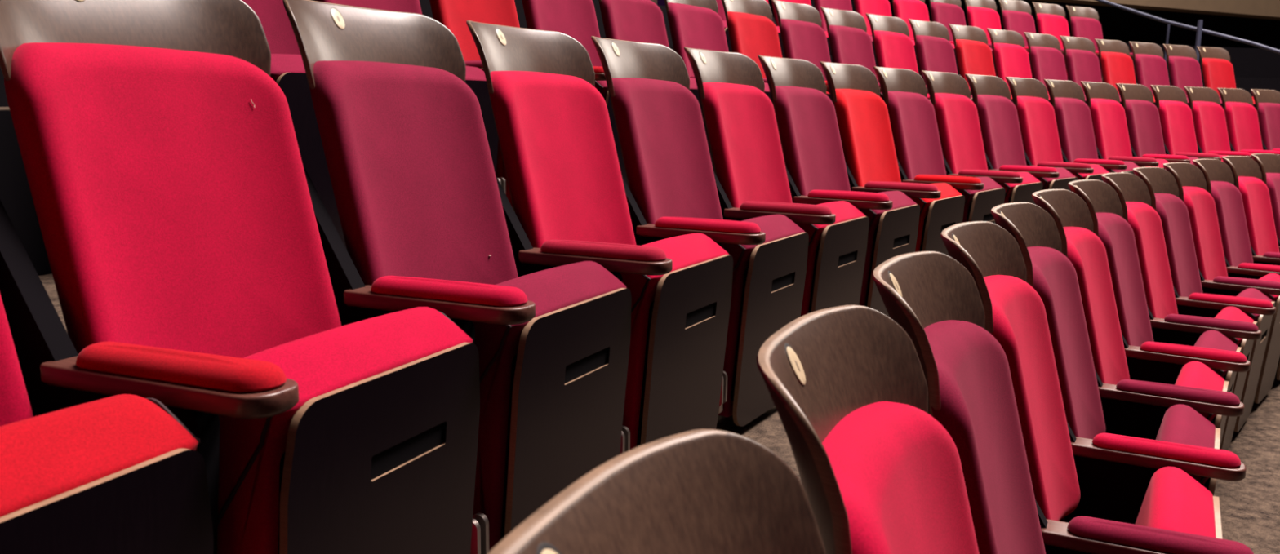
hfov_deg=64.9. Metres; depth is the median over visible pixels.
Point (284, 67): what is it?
seat cushion
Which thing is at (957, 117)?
cushion
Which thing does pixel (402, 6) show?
cushion
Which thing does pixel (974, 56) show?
cushion
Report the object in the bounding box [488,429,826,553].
seat
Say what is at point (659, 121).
cushion
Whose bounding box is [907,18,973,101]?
seat
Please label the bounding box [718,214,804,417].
seat cushion
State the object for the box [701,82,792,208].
cushion
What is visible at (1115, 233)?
cushion
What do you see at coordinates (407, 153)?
cushion
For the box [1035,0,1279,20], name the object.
trim
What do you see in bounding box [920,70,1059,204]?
seat
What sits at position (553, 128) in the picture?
cushion
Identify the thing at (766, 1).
seat
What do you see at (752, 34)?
cushion
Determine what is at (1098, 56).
seat cushion
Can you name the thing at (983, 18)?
cushion
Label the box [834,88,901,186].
cushion
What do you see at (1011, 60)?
cushion
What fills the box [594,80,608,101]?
seat cushion
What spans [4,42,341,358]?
cushion
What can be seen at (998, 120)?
cushion
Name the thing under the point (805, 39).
cushion
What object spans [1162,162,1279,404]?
seat
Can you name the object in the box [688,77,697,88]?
seat cushion
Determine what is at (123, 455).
seat cushion
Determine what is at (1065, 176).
seat cushion
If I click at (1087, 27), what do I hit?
cushion
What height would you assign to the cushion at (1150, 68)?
0.546 m
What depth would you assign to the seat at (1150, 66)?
9.29 m
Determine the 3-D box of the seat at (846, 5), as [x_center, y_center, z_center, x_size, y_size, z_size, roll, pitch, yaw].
[1.674,-1.886,8.078,0.560,1.098,0.615,-8,13,-43]
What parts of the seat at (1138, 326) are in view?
armrest, seat panel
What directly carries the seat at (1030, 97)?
on the floor
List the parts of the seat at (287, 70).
seat panel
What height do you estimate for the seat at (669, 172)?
1.098 m
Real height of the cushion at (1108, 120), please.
0.546 m
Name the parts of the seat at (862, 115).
number plate, armrest, seat panel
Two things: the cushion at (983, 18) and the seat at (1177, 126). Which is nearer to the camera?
the seat at (1177, 126)
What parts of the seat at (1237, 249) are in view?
armrest, seat panel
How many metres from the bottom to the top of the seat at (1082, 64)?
1.098 m
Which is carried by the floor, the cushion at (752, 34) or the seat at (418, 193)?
the seat at (418, 193)
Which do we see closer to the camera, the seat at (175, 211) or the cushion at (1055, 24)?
the seat at (175, 211)
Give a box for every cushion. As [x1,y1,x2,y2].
[0,294,33,426]
[0,394,198,517]
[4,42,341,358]
[217,306,472,553]
[242,0,301,54]
[270,53,306,81]
[309,60,518,285]
[314,0,422,14]
[429,0,519,61]
[465,66,486,80]
[472,261,626,552]
[488,71,635,248]
[496,137,513,208]
[521,0,602,66]
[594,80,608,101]
[599,0,669,47]
[610,77,723,224]
[620,233,728,450]
[666,2,728,77]
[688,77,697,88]
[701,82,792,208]
[715,0,725,20]
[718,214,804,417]
[722,20,727,28]
[726,11,782,78]
[764,82,769,91]
[771,0,811,26]
[773,85,850,195]
[779,18,831,80]
[795,200,865,316]
[813,0,852,31]
[822,401,978,553]
[828,25,879,83]
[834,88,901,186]
[853,0,891,35]
[857,191,917,306]
[873,30,918,73]
[886,91,946,179]
[892,0,929,38]
[909,182,961,252]
[915,35,957,84]
[924,320,1045,553]
[929,1,965,41]
[933,93,987,173]
[955,39,995,87]
[955,177,1002,222]
[966,6,1001,44]
[976,94,1026,169]
[983,275,1080,521]
[993,43,1031,89]
[997,172,1039,204]
[1001,9,1035,46]
[1015,96,1062,165]
[1026,246,1106,439]
[1030,46,1067,91]
[1035,13,1070,48]
[1035,167,1075,190]
[1053,97,1097,162]
[1062,54,1068,78]
[1062,226,1129,385]
[1065,48,1102,92]
[1070,16,1102,50]
[1071,164,1109,180]
[1088,98,1132,159]
[1095,212,1153,346]
[1097,56,1102,76]
[1100,51,1136,93]
[1105,161,1139,173]
[1124,99,1165,157]
[1125,201,1177,319]
[1133,53,1169,94]
[1134,466,1216,537]
[1137,159,1169,168]
[1154,193,1203,297]
[1155,404,1215,485]
[1158,100,1198,155]
[1168,56,1203,95]
[1174,361,1224,422]
[1182,186,1227,280]
[1187,156,1199,164]
[1191,101,1231,153]
[1193,330,1237,378]
[1201,57,1235,96]
[1210,181,1253,266]
[1214,306,1253,346]
[1224,102,1262,151]
[1236,288,1271,321]
[1237,176,1279,255]
[1255,273,1279,392]
[1257,102,1279,151]
[1266,173,1279,239]
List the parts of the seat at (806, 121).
number plate, seat panel, armrest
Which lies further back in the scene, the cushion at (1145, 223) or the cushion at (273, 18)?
the cushion at (1145, 223)
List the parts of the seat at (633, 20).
seat panel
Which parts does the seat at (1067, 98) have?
seat panel, armrest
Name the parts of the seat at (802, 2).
seat panel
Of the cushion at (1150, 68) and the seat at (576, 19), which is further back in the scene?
the cushion at (1150, 68)
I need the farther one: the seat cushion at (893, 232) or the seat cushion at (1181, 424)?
the seat cushion at (893, 232)
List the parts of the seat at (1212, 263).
armrest, seat panel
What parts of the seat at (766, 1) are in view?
seat panel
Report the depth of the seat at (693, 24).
5.17 m
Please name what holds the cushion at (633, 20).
on the seat at (633, 20)
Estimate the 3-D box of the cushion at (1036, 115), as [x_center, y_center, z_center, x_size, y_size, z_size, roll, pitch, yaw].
[2.370,-0.804,6.014,0.227,0.546,0.458,10,13,42]
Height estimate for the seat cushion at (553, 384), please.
0.533 m
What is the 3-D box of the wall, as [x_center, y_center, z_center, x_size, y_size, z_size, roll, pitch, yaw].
[8.212,-2.863,14.371,15.253,7.200,0.300,-4,11,-27]
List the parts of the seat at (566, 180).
number plate, seat panel, armrest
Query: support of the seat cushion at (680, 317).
on the seat at (566, 180)
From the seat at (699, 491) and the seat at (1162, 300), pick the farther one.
the seat at (1162, 300)
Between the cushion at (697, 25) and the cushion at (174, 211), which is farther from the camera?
the cushion at (697, 25)
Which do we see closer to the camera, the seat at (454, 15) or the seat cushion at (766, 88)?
the seat at (454, 15)
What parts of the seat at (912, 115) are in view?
armrest, seat panel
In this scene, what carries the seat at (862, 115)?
on the floor
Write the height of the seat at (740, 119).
1.098 m
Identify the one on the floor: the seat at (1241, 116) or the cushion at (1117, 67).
the seat at (1241, 116)
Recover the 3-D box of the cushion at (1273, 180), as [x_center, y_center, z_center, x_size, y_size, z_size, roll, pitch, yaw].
[3.811,-0.339,5.984,0.458,0.546,0.227,-8,13,-43]
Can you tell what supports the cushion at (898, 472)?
on the seat at (846, 385)
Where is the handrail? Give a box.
[1095,0,1279,62]
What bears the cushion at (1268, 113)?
on the seat at (1267, 102)
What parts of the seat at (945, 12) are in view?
seat panel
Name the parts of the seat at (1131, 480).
number plate, armrest, seat panel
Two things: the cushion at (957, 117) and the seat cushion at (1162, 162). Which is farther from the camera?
the seat cushion at (1162, 162)
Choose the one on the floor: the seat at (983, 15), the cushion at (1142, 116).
the seat at (983, 15)
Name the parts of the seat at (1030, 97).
seat panel, armrest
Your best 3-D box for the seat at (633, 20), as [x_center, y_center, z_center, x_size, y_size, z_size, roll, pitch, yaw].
[0.107,-0.890,4.741,0.615,1.098,0.560,7,12,34]
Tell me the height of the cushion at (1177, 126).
0.546 m
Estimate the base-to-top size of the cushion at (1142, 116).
0.546 m
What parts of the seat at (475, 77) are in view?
seat panel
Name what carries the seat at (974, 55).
on the floor
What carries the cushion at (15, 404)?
on the seat at (107, 447)
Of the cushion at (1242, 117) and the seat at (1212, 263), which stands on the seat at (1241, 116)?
the cushion at (1242, 117)
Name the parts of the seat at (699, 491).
number plate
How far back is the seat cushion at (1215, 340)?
3.38 m
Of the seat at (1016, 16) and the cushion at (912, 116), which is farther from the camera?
the seat at (1016, 16)
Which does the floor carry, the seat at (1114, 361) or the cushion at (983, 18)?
the seat at (1114, 361)
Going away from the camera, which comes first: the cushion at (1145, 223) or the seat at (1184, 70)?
the cushion at (1145, 223)
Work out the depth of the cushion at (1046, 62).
8.30 m
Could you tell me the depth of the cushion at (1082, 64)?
8.63 m
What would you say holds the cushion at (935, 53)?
on the seat at (935, 51)
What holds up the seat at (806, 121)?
on the floor
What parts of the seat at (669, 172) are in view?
number plate, seat panel, armrest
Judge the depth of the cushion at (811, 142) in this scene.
3.87 m
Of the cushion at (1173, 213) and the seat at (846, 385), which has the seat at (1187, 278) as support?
the cushion at (1173, 213)
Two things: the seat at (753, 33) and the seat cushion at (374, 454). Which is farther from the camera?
the seat at (753, 33)
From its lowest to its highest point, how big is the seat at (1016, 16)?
1.098 m
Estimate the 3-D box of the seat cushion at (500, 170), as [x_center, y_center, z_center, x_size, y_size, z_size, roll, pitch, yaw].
[-0.380,-0.505,3.765,0.163,0.533,0.427,6,11,31]
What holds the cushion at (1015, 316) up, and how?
on the seat at (1131, 480)
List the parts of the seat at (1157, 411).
armrest, seat panel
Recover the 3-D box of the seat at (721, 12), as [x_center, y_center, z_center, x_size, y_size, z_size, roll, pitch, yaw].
[0.526,-1.701,6.917,0.615,1.098,0.560,9,13,41]
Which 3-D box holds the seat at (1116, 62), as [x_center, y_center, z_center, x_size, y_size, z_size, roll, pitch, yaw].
[4.358,-1.555,8.915,0.560,1.098,0.615,-6,12,-35]
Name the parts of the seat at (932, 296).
number plate, armrest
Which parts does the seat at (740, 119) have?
number plate, seat panel, armrest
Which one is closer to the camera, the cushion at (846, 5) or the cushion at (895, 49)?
the cushion at (895, 49)
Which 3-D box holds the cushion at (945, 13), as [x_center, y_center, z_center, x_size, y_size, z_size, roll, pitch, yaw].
[2.811,-2.228,9.181,0.458,0.546,0.227,-7,12,-38]
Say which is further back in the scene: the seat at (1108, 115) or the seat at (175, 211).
the seat at (1108, 115)
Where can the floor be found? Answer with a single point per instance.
(1250, 507)
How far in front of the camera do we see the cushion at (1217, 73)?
9.83 m
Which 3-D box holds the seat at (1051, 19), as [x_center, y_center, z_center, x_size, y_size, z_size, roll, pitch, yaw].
[4.259,-2.199,10.078,0.560,1.098,0.615,-6,12,-33]
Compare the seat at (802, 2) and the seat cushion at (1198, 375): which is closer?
the seat cushion at (1198, 375)
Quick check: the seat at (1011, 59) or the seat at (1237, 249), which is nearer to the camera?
the seat at (1237, 249)
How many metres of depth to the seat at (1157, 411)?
2.66 m
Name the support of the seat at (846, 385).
on the floor
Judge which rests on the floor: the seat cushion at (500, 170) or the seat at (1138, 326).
the seat at (1138, 326)
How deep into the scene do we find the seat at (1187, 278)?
4.40 m
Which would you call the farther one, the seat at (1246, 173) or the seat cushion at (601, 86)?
the seat at (1246, 173)
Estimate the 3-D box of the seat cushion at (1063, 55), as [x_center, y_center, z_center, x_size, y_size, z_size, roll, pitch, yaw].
[4.315,-1.956,9.965,0.427,0.533,0.163,-6,12,-33]
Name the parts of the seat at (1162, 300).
armrest, seat panel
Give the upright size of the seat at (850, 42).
1.098 m
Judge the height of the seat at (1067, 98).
1.098 m
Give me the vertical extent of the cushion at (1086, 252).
0.546 m
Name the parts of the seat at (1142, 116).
armrest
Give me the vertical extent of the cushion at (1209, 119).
0.546 m
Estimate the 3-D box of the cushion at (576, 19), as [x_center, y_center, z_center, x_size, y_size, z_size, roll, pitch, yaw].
[-0.331,-0.986,4.301,0.227,0.546,0.458,7,12,33]
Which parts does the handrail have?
post, post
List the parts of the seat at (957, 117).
armrest, seat panel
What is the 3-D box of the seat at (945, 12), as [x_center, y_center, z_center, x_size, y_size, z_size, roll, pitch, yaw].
[2.922,-2.053,9.134,0.560,1.098,0.615,-7,12,-38]
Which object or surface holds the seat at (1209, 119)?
on the floor
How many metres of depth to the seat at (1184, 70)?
9.58 m
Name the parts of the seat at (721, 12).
seat panel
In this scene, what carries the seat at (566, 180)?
on the floor
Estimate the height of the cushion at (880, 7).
0.546 m
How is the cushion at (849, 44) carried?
on the seat at (850, 42)
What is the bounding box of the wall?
[768,0,1279,48]
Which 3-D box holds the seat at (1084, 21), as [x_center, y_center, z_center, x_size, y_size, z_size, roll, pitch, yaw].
[4.723,-2.243,10.366,0.560,1.098,0.615,-5,11,-31]
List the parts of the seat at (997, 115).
seat panel, armrest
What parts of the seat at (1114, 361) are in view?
armrest, seat panel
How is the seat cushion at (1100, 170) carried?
on the seat at (1030, 97)
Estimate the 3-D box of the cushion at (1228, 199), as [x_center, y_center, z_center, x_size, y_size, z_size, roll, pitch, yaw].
[3.034,-0.215,5.209,0.227,0.546,0.458,9,13,42]
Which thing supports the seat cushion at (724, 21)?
on the seat at (721, 12)
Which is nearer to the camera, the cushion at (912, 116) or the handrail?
the cushion at (912, 116)
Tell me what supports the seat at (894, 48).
on the floor
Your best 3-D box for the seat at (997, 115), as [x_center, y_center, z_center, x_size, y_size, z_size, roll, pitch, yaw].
[2.120,-0.568,5.587,0.615,1.098,0.560,9,13,41]
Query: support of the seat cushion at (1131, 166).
on the seat at (1067, 98)
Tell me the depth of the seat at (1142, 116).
7.15 m
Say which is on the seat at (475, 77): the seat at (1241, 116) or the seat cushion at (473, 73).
the seat cushion at (473, 73)
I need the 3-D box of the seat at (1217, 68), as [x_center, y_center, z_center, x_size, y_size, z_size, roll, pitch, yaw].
[5.748,-1.688,9.781,0.560,1.098,0.615,-5,11,-29]
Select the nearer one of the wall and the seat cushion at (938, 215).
the seat cushion at (938, 215)
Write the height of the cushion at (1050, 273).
0.546 m
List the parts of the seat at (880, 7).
seat panel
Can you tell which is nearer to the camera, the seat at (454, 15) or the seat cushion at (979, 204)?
the seat at (454, 15)
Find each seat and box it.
[0,0,535,553]
[0,200,298,553]
[242,0,346,249]
[282,0,672,552]
[314,0,506,194]
[429,0,605,210]
[466,20,765,450]
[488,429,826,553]
[521,0,628,186]
[591,35,835,426]
[598,0,714,171]
[664,0,771,101]
[684,47,892,316]
[715,0,732,52]
[721,0,831,100]
[756,305,978,553]
[758,55,941,317]
[764,0,784,57]
[771,0,832,62]
[771,0,881,93]
[813,0,877,66]
[819,61,983,256]
[820,6,928,101]
[853,0,919,75]
[866,13,971,101]
[871,251,1253,553]
[873,66,1022,224]
[892,0,959,75]
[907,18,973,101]
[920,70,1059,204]
[928,0,995,70]
[940,221,1246,539]
[948,23,1013,102]
[964,0,1031,76]
[964,73,1093,191]
[986,27,1050,102]
[991,202,1244,496]
[998,0,1064,78]
[1004,76,1126,182]
[1023,31,1087,104]
[1031,1,1099,80]
[1031,189,1250,428]
[1043,79,1159,174]
[1059,35,1122,106]
[1066,5,1133,82]
[1067,179,1261,448]
[1080,81,1190,169]
[1094,38,1155,106]
[1101,172,1275,450]
[1115,83,1221,164]
[1128,41,1190,107]
[1132,167,1279,432]
[1150,84,1252,161]
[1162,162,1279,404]
[1163,44,1222,107]
[1183,86,1279,155]
[1192,159,1279,380]
[1196,46,1256,109]
[1217,88,1279,151]
[1221,155,1279,255]
[1250,88,1279,151]
[1250,153,1279,239]
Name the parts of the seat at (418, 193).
number plate, seat panel, armrest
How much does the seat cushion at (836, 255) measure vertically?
0.533 m
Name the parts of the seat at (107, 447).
seat panel, armrest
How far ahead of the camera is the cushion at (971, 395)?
1.65 m
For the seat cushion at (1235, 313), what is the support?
on the seat at (1162, 300)
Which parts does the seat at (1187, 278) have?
armrest, seat panel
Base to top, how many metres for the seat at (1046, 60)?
1.098 m
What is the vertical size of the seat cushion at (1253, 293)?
0.533 m
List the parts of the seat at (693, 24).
seat panel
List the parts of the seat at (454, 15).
armrest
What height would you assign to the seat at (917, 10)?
1.098 m
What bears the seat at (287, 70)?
on the floor
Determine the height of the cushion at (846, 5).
0.546 m
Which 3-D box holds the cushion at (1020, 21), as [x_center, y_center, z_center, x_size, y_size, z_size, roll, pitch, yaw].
[3.698,-2.329,9.829,0.458,0.546,0.227,-6,12,-34]
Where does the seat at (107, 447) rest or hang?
on the floor
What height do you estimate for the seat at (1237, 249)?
1.098 m
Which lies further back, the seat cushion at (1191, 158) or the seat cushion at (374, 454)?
the seat cushion at (1191, 158)
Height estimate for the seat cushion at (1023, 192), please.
0.533 m
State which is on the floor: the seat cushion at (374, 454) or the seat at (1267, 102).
the seat at (1267, 102)
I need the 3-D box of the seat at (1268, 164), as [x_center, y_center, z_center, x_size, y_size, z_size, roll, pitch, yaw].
[3.928,-0.165,5.948,0.560,1.098,0.615,-8,13,-43]
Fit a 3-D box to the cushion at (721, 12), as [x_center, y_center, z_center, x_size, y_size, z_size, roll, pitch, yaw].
[0.404,-1.873,6.943,0.227,0.546,0.458,9,13,41]
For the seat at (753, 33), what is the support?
on the floor
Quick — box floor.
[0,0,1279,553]
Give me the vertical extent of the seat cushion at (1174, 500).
0.533 m
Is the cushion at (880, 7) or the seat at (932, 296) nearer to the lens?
the seat at (932, 296)
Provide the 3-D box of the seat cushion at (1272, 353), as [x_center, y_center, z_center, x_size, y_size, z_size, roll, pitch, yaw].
[2.888,0.262,4.688,0.163,0.533,0.427,9,13,40]
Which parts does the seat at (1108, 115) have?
armrest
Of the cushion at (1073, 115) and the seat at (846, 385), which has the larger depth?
the cushion at (1073, 115)
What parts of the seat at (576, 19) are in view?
seat panel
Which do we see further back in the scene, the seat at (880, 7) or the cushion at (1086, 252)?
the seat at (880, 7)
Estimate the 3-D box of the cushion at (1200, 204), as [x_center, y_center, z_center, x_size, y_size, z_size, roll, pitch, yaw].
[2.668,-0.149,4.802,0.227,0.546,0.458,9,13,40]
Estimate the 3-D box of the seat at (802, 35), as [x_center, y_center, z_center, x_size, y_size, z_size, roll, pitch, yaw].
[1.117,-1.097,6.019,0.615,1.098,0.560,9,13,40]
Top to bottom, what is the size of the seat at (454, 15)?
1.098 m
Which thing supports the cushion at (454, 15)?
on the seat at (454, 15)
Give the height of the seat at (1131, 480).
1.098 m
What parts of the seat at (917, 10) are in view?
seat panel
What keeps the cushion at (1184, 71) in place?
on the seat at (1184, 70)
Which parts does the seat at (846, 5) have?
seat panel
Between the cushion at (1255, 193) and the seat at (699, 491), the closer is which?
the seat at (699, 491)
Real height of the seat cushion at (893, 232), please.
0.533 m
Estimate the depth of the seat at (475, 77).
3.39 m
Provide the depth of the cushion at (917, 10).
8.82 m
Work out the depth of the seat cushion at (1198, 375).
2.93 m
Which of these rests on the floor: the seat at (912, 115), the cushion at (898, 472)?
the seat at (912, 115)
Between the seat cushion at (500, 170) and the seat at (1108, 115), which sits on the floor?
the seat at (1108, 115)
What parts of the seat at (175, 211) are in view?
seat panel, armrest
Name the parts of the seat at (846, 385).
number plate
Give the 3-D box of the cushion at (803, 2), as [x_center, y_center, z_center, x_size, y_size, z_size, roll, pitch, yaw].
[1.161,-2.000,7.735,0.458,0.546,0.227,-9,14,-44]
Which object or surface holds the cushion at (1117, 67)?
on the seat at (1116, 62)

